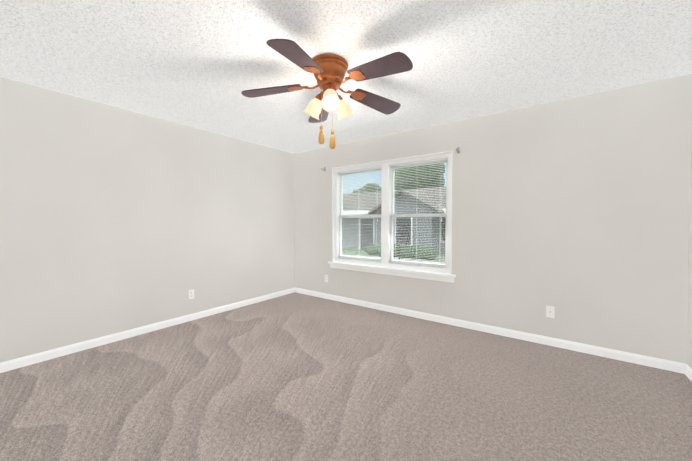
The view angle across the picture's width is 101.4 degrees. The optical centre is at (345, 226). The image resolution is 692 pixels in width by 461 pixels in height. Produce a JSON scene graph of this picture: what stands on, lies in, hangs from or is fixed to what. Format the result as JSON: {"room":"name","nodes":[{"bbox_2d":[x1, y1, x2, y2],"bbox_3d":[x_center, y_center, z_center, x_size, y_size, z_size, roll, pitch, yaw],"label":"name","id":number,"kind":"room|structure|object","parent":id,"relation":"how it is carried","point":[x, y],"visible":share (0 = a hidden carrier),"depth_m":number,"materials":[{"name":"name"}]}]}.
{"room":"empty bedroom","nodes":[
{"label":"empty bedroom","id":0,"kind":"room"},
{"bbox_2d":[0,77,294,362],"bbox_3d":[-2.120,-0.029,3.470,0.160,2.440,4.220,1,1,36],"label":"wall","id":1,"kind":"structure","parent":0,"point":[113,219],"depth_m":2.99,"materials":[{"name":"paint"}]},
{"bbox_2d":[0,287,295,372],"bbox_3d":[-2.051,1.150,3.439,0.013,0.083,3.840,1,1,36],"label":"baseboard","id":2,"kind":"structure","parent":1,"relation":"attached to","point":[24,361],"depth_m":2.99,"materials":[{"name":"white wood"}]},
{"bbox_2d":[188,289,193,299],"bbox_3d":[-1.953,0.859,3.573,0.007,0.114,0.070,1,1,36],"label":"electrical outlet","id":3,"kind":"object","parent":1,"relation":"attached to","point":[190,294],"visible":1,"depth_m":3.56,"materials":[{"name":"white plastic"}]},
{"bbox_2d":[0,292,691,460],"bbox_3d":[-0.205,1.274,2.096,4.900,0.120,4.220,1,1,36],"label":"floor","id":4,"kind":"structure","parent":0,"point":[294,376],"depth_m":2.01,"materials":[{"name":"carpet"}]},
{"bbox_2d":[0,0,691,153],"bbox_3d":[-0.205,-1.286,2.053,4.900,0.120,4.220,1,1,36],"label":"ceiling","id":5,"kind":"structure","parent":0,"point":[201,64],"depth_m":2.02,"materials":[{"name":"white paint"}]},
{"bbox_2d":[241,39,412,148],"bbox_3d":[-0.102,-0.900,2.118,1.266,0.653,1.295,1,1,36],"label":"ceiling fan","id":6,"kind":"object","parent":5,"relation":"hanging from","point":[328,71],"visible":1,"depth_m":2.05,"materials":[{"name":"brown wood"}]},
{"bbox_2d":[294,74,691,363],"bbox_3d":[0.991,-0.033,3.715,4.580,2.440,0.160,1,1,36],"label":"wall","id":7,"kind":"structure","parent":0,"point":[575,212],"depth_m":2.81,"materials":[{"name":"paint"}]},
{"bbox_2d":[328,151,455,282],"bbox_3d":[0.563,-0.125,4.000,1.950,1.585,0.210,1,1,36],"label":"window","id":8,"kind":"structure","parent":7,"relation":"in","point":[387,208],"depth_m":3.97,"materials":[{"name":"white wood"}]},
{"bbox_2d":[337,158,447,268],"bbox_3d":[0.561,-0.168,3.997,1.716,1.369,0.041,1,1,36],"label":"window blinds","id":9,"kind":"object","parent":8,"relation":"attached to","point":[404,164],"visible":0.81,"depth_m":3.88,"materials":[{"name":"white plastic"}]},
{"bbox_2d":[296,288,683,373],"bbox_3d":[0.940,1.146,3.665,4.580,0.083,0.013,1,1,36],"label":"baseboard","id":10,"kind":"structure","parent":7,"relation":"attached to","point":[658,363],"depth_m":2.98,"materials":[{"name":"white wood"}]},
{"bbox_2d":[546,306,554,317],"bbox_3d":[2.054,0.862,2.845,0.070,0.114,0.017,1,1,36],"label":"outlet","id":11,"kind":"object","parent":7,"relation":"attached to","point":[550,311],"visible":1,"depth_m":2.85,"materials":[{"name":"white plastic"}]},
{"bbox_2d":[687,128,691,368],"bbox_3d":[1.711,0.018,0.679,0.160,2.440,4.220,1,1,36],"label":"wall","id":12,"kind":"structure","parent":0,"point":[689,344],"depth_m":2.28,"materials":[{"name":"paint"}]},
{"bbox_2d":[684,363,691,381],"bbox_3d":[1.641,1.195,0.749,0.013,0.083,3.840,1,1,36],"label":"baseboard","id":13,"kind":"structure","parent":12,"relation":"attached to","point":[687,370],"depth_m":2.27,"materials":[{"name":"white wood"}]},
{"label":"outside","id":14,"kind":"structure","parent":0,"visible":0},
{"bbox_2d":[342,249,444,263],"bbox_3d":[16.415,1.203,45.781,140.000,0.200,85.920,1,1,36],"label":"ground","id":15,"kind":"structure","parent":14,"point":[363,253],"depth_m":14.74,"materials":[{"name":"white concrete"}]},
{"bbox_2d":[352,184,380,192],"bbox_3d":[2.394,-1.571,29.931,3.649,5.895,4.293,1,1,36],"label":"tree","id":16,"kind":"object","parent":15,"relation":"on","point":[371,188],"depth_m":28.59,"materials":[{"name":"green plant"}]},
{"bbox_2d":[342,187,445,255],"bbox_3d":[1.005,-0.617,22.900,20.900,4.315,9.900,1,1,36],"label":"house","id":17,"kind":"structure","parent":15,"relation":"on","point":[427,224],"depth_m":16.00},
{"bbox_2d":[397,225,401,259],"bbox_3d":[2.630,0.791,13.944,0.280,1.690,0.280,1,1,36],"label":"lamp post","id":18,"kind":"object","parent":15,"relation":"on","point":[399,227],"depth_m":13.90,"materials":[{"name":"black metal"}]},
{"bbox_2d":[363,243,437,259],"bbox_3d":[2.785,1.335,14.975,4.227,0.866,0.999,1,1,36],"label":"hedge","id":19,"kind":"object","parent":15,"relation":"on","point":[412,252],"depth_m":14.43,"materials":[{"name":"green plant"}]},
{"bbox_2d":[394,163,444,189],"bbox_3d":[7.198,-3.190,29.690,6.546,9.144,6.198,1,1,36],"label":"tree","id":20,"kind":"object","parent":15,"relation":"on","point":[421,182],"depth_m":27.62,"materials":[{"name":"green plant"}]}
]}

